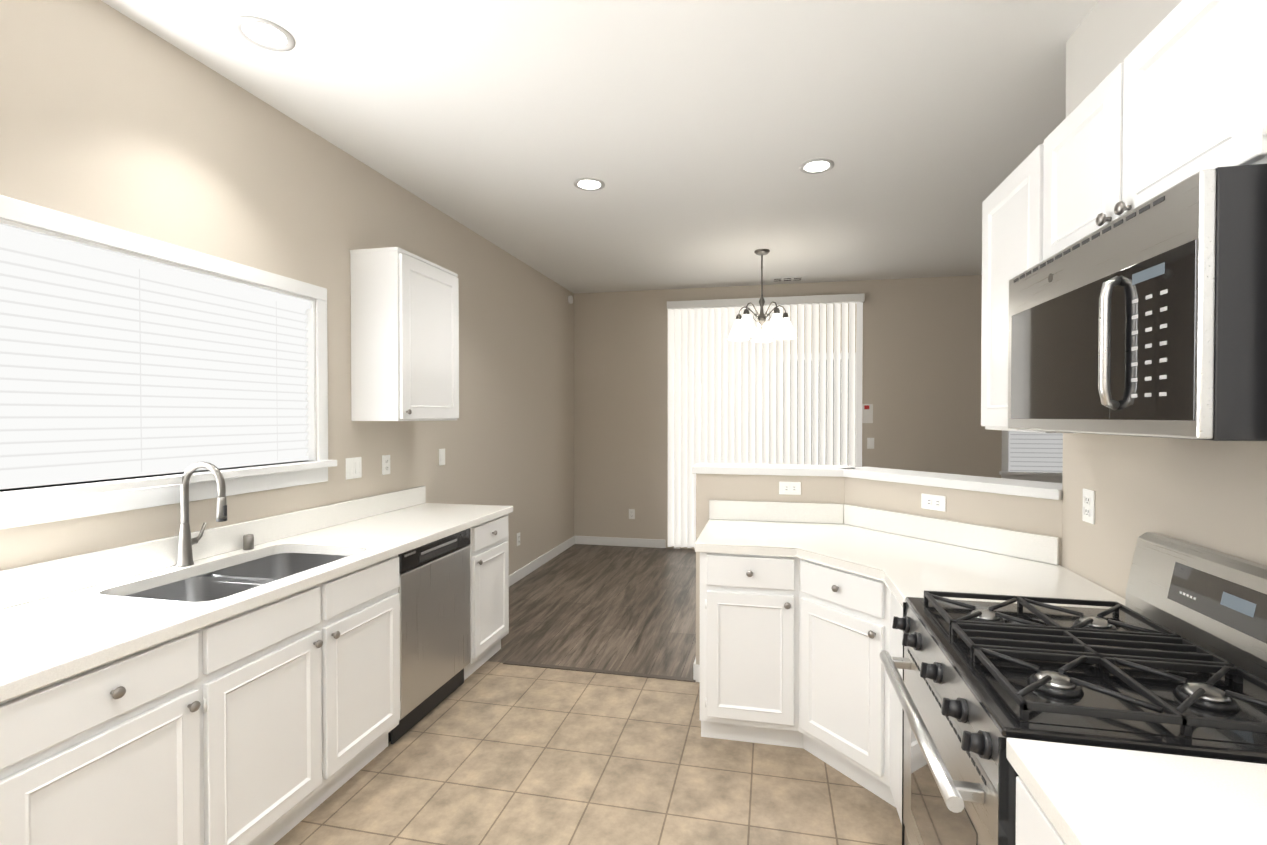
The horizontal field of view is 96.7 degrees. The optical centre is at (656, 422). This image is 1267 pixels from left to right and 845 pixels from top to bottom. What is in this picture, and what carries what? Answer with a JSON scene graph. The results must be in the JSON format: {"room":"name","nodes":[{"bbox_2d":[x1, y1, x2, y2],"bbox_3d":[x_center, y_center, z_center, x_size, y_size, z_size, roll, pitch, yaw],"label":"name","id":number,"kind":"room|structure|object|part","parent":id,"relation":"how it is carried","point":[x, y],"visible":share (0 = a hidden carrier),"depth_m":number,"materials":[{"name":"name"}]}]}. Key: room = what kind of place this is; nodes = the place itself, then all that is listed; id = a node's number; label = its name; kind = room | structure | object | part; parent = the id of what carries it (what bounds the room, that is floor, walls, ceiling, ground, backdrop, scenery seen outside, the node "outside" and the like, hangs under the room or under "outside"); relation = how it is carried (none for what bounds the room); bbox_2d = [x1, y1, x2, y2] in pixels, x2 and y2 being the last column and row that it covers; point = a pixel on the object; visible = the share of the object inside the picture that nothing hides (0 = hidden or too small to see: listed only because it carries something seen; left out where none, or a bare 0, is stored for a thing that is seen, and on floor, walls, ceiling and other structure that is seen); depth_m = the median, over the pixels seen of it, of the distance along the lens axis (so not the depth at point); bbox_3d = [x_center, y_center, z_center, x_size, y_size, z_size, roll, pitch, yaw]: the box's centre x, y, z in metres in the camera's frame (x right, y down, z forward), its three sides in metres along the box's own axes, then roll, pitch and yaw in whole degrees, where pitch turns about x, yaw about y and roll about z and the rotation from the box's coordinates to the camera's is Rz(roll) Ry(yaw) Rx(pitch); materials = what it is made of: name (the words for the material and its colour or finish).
{"room":"kitchen","nodes":[
{"label":"kitchen","id":0,"kind":"room"},
{"bbox_2d":[0,0,573,574],"bbox_3d":[-1.799,0.004,2.688,0.120,2.900,8.110,0,1,12],"label":"wall","id":1,"kind":"structure","parent":0,"point":[110,116],"depth_m":2.59,"materials":[{"name":"beige paint"}]},
{"bbox_2d":[0,195,327,460],"bbox_3d":[-1.972,-0.234,1.787,0.131,0.876,2.264,0,1,12],"label":"window","id":2,"kind":"structure","parent":1,"relation":"in","point":[29,214],"depth_m":2.30,"materials":[{"name":"white"}]},
{"bbox_2d":[0,224,310,488],"bbox_3d":[-1.964,-0.195,1.786,0.064,0.795,2.114,0,1,12],"label":"window blinds","id":3,"kind":"object","parent":2,"relation":"attached to","point":[113,365],"visible":1,"depth_m":2.05,"materials":[{"name":"white plastic"}]},
{"bbox_2d":[0,460,336,528],"bbox_3d":[-1.933,0.259,1.785,0.130,0.110,2.300,0,1,12],"label":"window sill","id":4,"kind":"structure","parent":1,"relation":"attached to","point":[26,507],"depth_m":2.00,"materials":[{"name":"white"}]},
{"bbox_2d":[0,486,425,608],"bbox_3d":[-1.898,0.492,1.848,0.020,0.112,3.772,0,1,12],"label":"backsplash","id":5,"kind":"structure","parent":1,"relation":"attached to","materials":[{"name":"white stone"}]},
{"bbox_2d":[346,457,361,479],"bbox_3d":[-1.653,0.249,3.080,0.009,0.115,0.116,0,1,12],"label":"light switch","id":6,"kind":"object","parent":1,"relation":"attached to","point":[353,467],"visible":1,"depth_m":3.08,"materials":[{"name":"white plastic"}]},
{"bbox_2d":[382,455,389,474],"bbox_3d":[-1.601,0.251,3.340,0.008,0.115,0.070,0,1,12],"label":"electrical outlet","id":7,"kind":"object","parent":1,"relation":"attached to","point":[385,464],"visible":1,"depth_m":3.33,"materials":[{"name":"white plastic"}]},
{"bbox_2d":[350,247,458,420],"bbox_3d":[-1.438,-0.474,3.308,0.334,0.927,0.588,0,1,12],"label":"upper cabinet","id":8,"kind":"object","parent":1,"relation":"attached to","point":[404,335],"visible":1,"depth_m":3.05,"materials":[{"name":"white wood"}]},
{"bbox_3d":[-1.309,-0.464,3.282,0.022,0.883,0.556,0,1,12],"label":"door","id":9,"kind":"part","parent":8,"relation":"part of","materials":[{"name":"white wood"}]},
{"bbox_2d":[439,448,444,465],"bbox_3d":[-1.485,0.240,3.908,0.009,0.115,0.070,0,1,12],"label":"light switch","id":10,"kind":"object","parent":1,"relation":"attached to","point":[441,456],"visible":1,"depth_m":3.90,"materials":[{"name":"white plastic"}]},
{"bbox_2d":[517,532,519,545],"bbox_3d":[-1.245,1.056,5.093,0.008,0.115,0.070,0,1,12],"label":"electrical outlet","id":11,"kind":"object","parent":1,"relation":"attached to","point":[518,539],"visible":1,"depth_m":5.09,"materials":[{"name":"white plastic"}]},
{"bbox_2d":[509,536,575,586],"bbox_3d":[-1.234,1.378,5.141,0.014,0.095,2.870,0,1,12],"label":"baseboard","id":12,"kind":"structure","parent":1,"relation":"attached to","point":[524,571],"depth_m":5.53,"materials":[{"name":"white wood"}]},
{"bbox_2d":[568,296,572,303],"bbox_3d":[-0.969,-1.389,6.366,0.030,0.090,0.090,0,1,12],"label":"smoke detector","id":13,"kind":"object","parent":1,"relation":"attached to","point":[570,299],"visible":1,"depth_m":6.34,"materials":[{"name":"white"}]},
{"bbox_2d":[274,661,901,844],"bbox_3d":[-0.429,1.506,0.789,3.570,0.060,4.900,0,1,12],"label":"floor","id":14,"kind":"structure","parent":0,"point":[491,753],"depth_m":2.29,"materials":[{"name":"beige tile"}]},
{"bbox_2d":[0,486,512,844],"bbox_3d":[-1.587,0.951,1.790,0.654,1.027,3.772,0,1,12],"label":"base cabinet","id":15,"kind":"object","parent":14,"relation":"on","point":[225,689],"visible":0.98,"depth_m":1.78,"materials":[{"name":"white wood"}]},
{"bbox_2d":[177,461,226,566],"bbox_3d":[-1.711,0.345,2.154,0.215,0.398,0.101,0,1,12],"label":"faucet","id":16,"kind":"object","parent":15,"relation":"on","point":[185,553],"visible":1,"depth_m":2.13,"materials":[{"name":"silver metal"}]},
{"bbox_2d":[243,534,253,549],"bbox_3d":[-1.743,0.510,2.408,0.038,0.063,0.038,0,1,12],"label":"air gap","id":17,"kind":"object","parent":15,"relation":"on","point":[248,541],"visible":1,"depth_m":2.39,"materials":[{"name":"silver metal"}]},
{"bbox_2d":[388,528,470,743],"bbox_3d":[-1.354,1.018,2.875,0.563,0.868,0.608,0,1,12],"label":"dishwasher","id":18,"kind":"object","parent":14,"relation":"on","point":[434,591],"visible":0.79,"depth_m":2.77,"materials":[{"name":"silver metal"}]},
{"bbox_2d":[695,500,1124,823],"bbox_3d":[0.867,0.947,2.384,1.421,1.020,1.236,0,1,12],"label":"base cabinet","id":19,"kind":"object","parent":14,"relation":"on","point":[801,605],"visible":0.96,"depth_m":2.41,"materials":[{"name":"white wood"}]},
{"bbox_3d":[0.536,0.960,2.321,0.706,0.727,0.310,0,1,12],"label":"door","id":20,"kind":"part","parent":19,"relation":"part of","materials":[{"name":"white wood"}]},
{"bbox_3d":[0.610,0.728,2.291,0.493,0.159,0.298,0,1,12],"label":"knob","id":21,"kind":"part","parent":19,"relation":"part of","materials":[{"name":"grey metal"}]},
{"bbox_2d":[879,532,1266,844],"bbox_3d":[0.990,0.895,1.329,0.756,1.150,0.756,0,1,12],"label":"stove","id":22,"kind":"object","parent":14,"relation":"on","point":[1170,657],"visible":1,"depth_m":1.25,"materials":[{"name":"black metal"}]},
{"bbox_2d":[1006,738,1266,844],"bbox_3d":[0.786,0.973,0.177,0.698,1.020,1.560,0,1,12],"label":"base cabinet","id":23,"kind":"object","parent":14,"relation":"on","point":[1070,794],"visible":0.94,"depth_m":0.86,"materials":[{"name":"white wood"}]},
{"bbox_2d":[487,544,695,677],"bbox_3d":[1.483,1.468,4.088,6.000,0.060,4.090,0,1,12],"label":"floor","id":24,"kind":"structure","parent":0,"point":[619,608],"depth_m":4.25,"materials":[{"name":"brown wood"}]},
{"bbox_2d":[503,661,695,681],"bbox_3d":[-0.347,1.444,3.272,1.160,0.006,0.036,0,1,12],"label":"transition strip","id":25,"kind":"object","parent":24,"relation":"on","point":[601,671],"visible":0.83,"depth_m":3.26,"materials":[{"name":"brown wood"}]},
{"bbox_2d":[101,0,1098,293],"bbox_3d":[1.082,-1.479,2.084,6.000,0.080,8.110,0,1,12],"label":"ceiling","id":26,"kind":"structure","parent":0,"point":[693,134],"depth_m":2.63,"materials":[{"name":"white paint"}]},
{"bbox_2d":[233,16,294,51],"bbox_3d":[-1.442,-1.434,2.075,0.194,0.010,0.192,0,1,12],"label":"recessed light","id":27,"kind":"object","parent":26,"relation":"in","point":[263,33],"depth_m":2.08,"materials":[{"name":"grey"}]},
{"bbox_2d":[574,177,604,190],"bbox_3d":[-0.406,-1.450,3.416,0.188,0.010,0.196,0,1,12],"label":"recessed light","id":28,"kind":"object","parent":26,"relation":"in","point":[587,184],"depth_m":3.43,"materials":[{"name":"grey"}]},
{"bbox_2d":[728,249,796,341],"bbox_3d":[0.910,-1.100,4.854,0.587,0.742,0.566,0,1,12],"label":"chandelier","id":29,"kind":"object","parent":26,"relation":"hanging from","point":[778,327],"visible":1,"depth_m":4.80,"materials":[{"name":"white glass"}]},
{"bbox_2d":[770,275,806,282],"bbox_3d":[1.362,-1.478,5.813,0.360,0.009,0.230,0,1,12],"label":"ceiling vent","id":30,"kind":"object","parent":26,"relation":"in","point":[788,279],"visible":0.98,"depth_m":5.80,"materials":[{"name":"white metal"}]},
{"bbox_2d":[800,158,833,173],"bbox_3d":[0.904,-1.447,3.169,0.183,0.010,0.196,0,1,12],"label":"recessed light","id":31,"kind":"object","parent":26,"relation":"in","point":[820,165],"depth_m":3.18,"materials":[{"name":"grey"}]},
{"bbox_2d":[574,275,1001,548],"bbox_3d":[1.938,-0.035,6.004,5.880,2.900,0.120,0,1,12],"label":"wall","id":32,"kind":"structure","parent":0,"point":[921,374],"depth_m":6.01,"materials":[{"name":"beige paint"}]},
{"bbox_2d":[576,536,665,547],"bbox_3d":[-0.412,1.363,6.431,1.050,0.095,0.014,0,1,12],"label":"baseboard","id":33,"kind":"structure","parent":32,"relation":"attached to","point":[589,540],"depth_m":6.42,"materials":[{"name":"white wood"}]},
{"bbox_2d":[629,509,634,518],"bbox_3d":[-0.279,1.041,6.402,0.070,0.115,0.008,0,1,12],"label":"electrical outlet","id":34,"kind":"object","parent":32,"relation":"attached to","point":[631,513],"visible":1,"depth_m":6.40,"materials":[{"name":"white plastic"}]},
{"bbox_2d":[674,352,855,548],"bbox_3d":[1.146,0.339,6.102,1.940,2.150,0.012,0,1,12],"label":"sliding door","id":35,"kind":"structure","parent":32,"relation":"attached to","point":[818,410],"depth_m":5.98,"materials":[{"name":"white"}]},
{"bbox_2d":[667,293,864,547],"bbox_3d":[1.135,0.027,6.043,2.060,2.705,0.124,0,1,12],"label":"vertical blinds","id":36,"kind":"object","parent":32,"relation":"attached to","point":[705,391],"visible":0.69,"depth_m":6.05,"materials":[{"name":"white"}]},
{"bbox_3d":[1.135,-1.285,6.028,2.060,0.080,0.124,0,1,12],"label":"valance sliding door","id":37,"kind":"part","parent":36,"relation":"part of","materials":[{"name":"white plastic"}]},
{"bbox_2d":[862,404,872,422],"bbox_3d":[2.200,-0.093,5.886,0.120,0.200,0.002,0,1,12],"label":"label sign","id":38,"kind":"object","parent":32,"relation":"attached to","point":[867,413],"visible":0.82,"depth_m":5.88,"materials":[{"name":"white plastic"}]},
{"bbox_2d":[867,438,873,448],"bbox_3d":[2.239,0.217,5.879,0.070,0.115,0.009,0,1,12],"label":"light switch","id":39,"kind":"object","parent":32,"relation":"attached to","point":[870,443],"visible":1,"depth_m":5.88,"materials":[{"name":"white plastic"}]},
{"bbox_2d":[999,430,1062,482],"bbox_3d":[3.925,-0.072,5.511,1.010,1.345,0.050,0,1,12],"label":"window","id":40,"kind":"structure","parent":32,"relation":"in","point":[1054,477],"depth_m":5.58,"materials":[{"name":"white"}]},
{"bbox_2d":[1008,431,1062,472],"bbox_3d":[3.925,-0.094,5.512,0.846,1.170,0.046,0,1,12],"label":"window blinds","id":41,"kind":"object","parent":40,"relation":"attached to","point":[1034,452],"visible":0.21,"depth_m":5.55,"materials":[{"name":"white plastic"}]},
{"bbox_2d":[696,474,1061,664],"bbox_3d":[0.940,0.871,2.703,1.585,1.165,0.827,0,1,12],"label":"wall","id":42,"kind":"structure","parent":0,"point":[1040,516],"depth_m":2.79,"materials":[{"name":"beige paint"}]},
{"bbox_2d":[694,658,699,673],"bbox_3d":[0.776,1.401,3.171,1.107,0.095,0.017,0,1,12],"label":"baseboard","id":43,"kind":"structure","parent":42,"relation":"attached to","point":[696,667],"depth_m":3.14,"materials":[{"name":"white wood"}]},
{"bbox_2d":[779,482,800,494],"bbox_3d":[0.720,0.355,3.037,0.115,0.070,0.008,0,1,12],"label":"electrical outlet","id":44,"kind":"object","parent":42,"relation":"attached to","point":[789,488],"visible":1,"depth_m":3.04,"materials":[{"name":"white plastic"}]},
{"bbox_2d":[692,463,1061,499],"bbox_3d":[0.972,0.268,2.733,1.673,0.040,0.942,0,1,12],"label":"half wall ledge","id":45,"kind":"object","parent":42,"relation":"on","point":[1039,489],"visible":0.88,"depth_m":2.73,"materials":[{"name":"white"}]},
{"bbox_2d":[709,500,1059,564],"bbox_3d":[0.917,0.487,2.635,1.417,0.104,0.713,0,1,12],"label":"backsplash","id":46,"kind":"structure","parent":42,"relation":"attached to","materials":[{"name":"white stone"}]},
{"bbox_2d":[921,493,945,511],"bbox_3d":[1.265,0.365,2.574,0.008,0.070,0.115,0,1,-33],"label":"electrical outlet","id":47,"kind":"object","parent":42,"relation":"attached to","point":[933,502],"visible":1,"depth_m":2.57,"materials":[{"name":"white plastic"}]},
{"bbox_2d":[1062,0,1266,597],"bbox_3d":[1.190,0.034,0.081,0.120,2.900,4.193,0,1,12],"label":"wall","id":48,"kind":"structure","parent":0,"point":[1211,494],"depth_m":1.72,"materials":[{"name":"beige paint"}]},
{"bbox_2d":[981,148,1068,432],"bbox_3d":[1.320,-0.399,1.839,0.325,0.856,0.479,0,1,12],"label":"upper cabinet","id":49,"kind":"object","parent":48,"relation":"attached to","point":[1009,213],"depth_m":1.92,"materials":[{"name":"white wood"}]},
{"bbox_2d":[1082,489,1094,523],"bbox_3d":[1.508,0.292,1.967,0.008,0.115,0.070,0,1,12],"label":"electrical outlet","id":50,"kind":"object","parent":48,"relation":"attached to","point":[1088,512],"visible":1,"depth_m":1.96,"materials":[{"name":"white plastic"}]},
{"bbox_2d":[1037,0,1260,263],"bbox_3d":[1.196,-0.620,1.229,0.325,0.399,0.760,0,1,12],"label":"upper cabinet","id":51,"kind":"object","parent":48,"relation":"attached to","point":[1178,95],"depth_m":1.14,"materials":[{"name":"white wood"}]},
{"bbox_2d":[1008,164,1266,440],"bbox_3d":[1.139,-0.194,1.245,0.442,0.442,0.756,0,1,12],"label":"microwave","id":52,"kind":"object","parent":51,"relation":"attached to","point":[1148,318],"visible":1,"depth_m":1.01,"materials":[{"name":"silver metal"}]},
{"bbox_2d":[1261,0,1266,163],"bbox_3d":[1.019,-0.382,0.359,0.325,0.856,1.019,0,1,12],"label":"upper cabinet","id":53,"kind":"object","parent":48,"relation":"attached to","point":[1263,2],"depth_m":0.90,"materials":[{"name":"white wood"}]}
]}

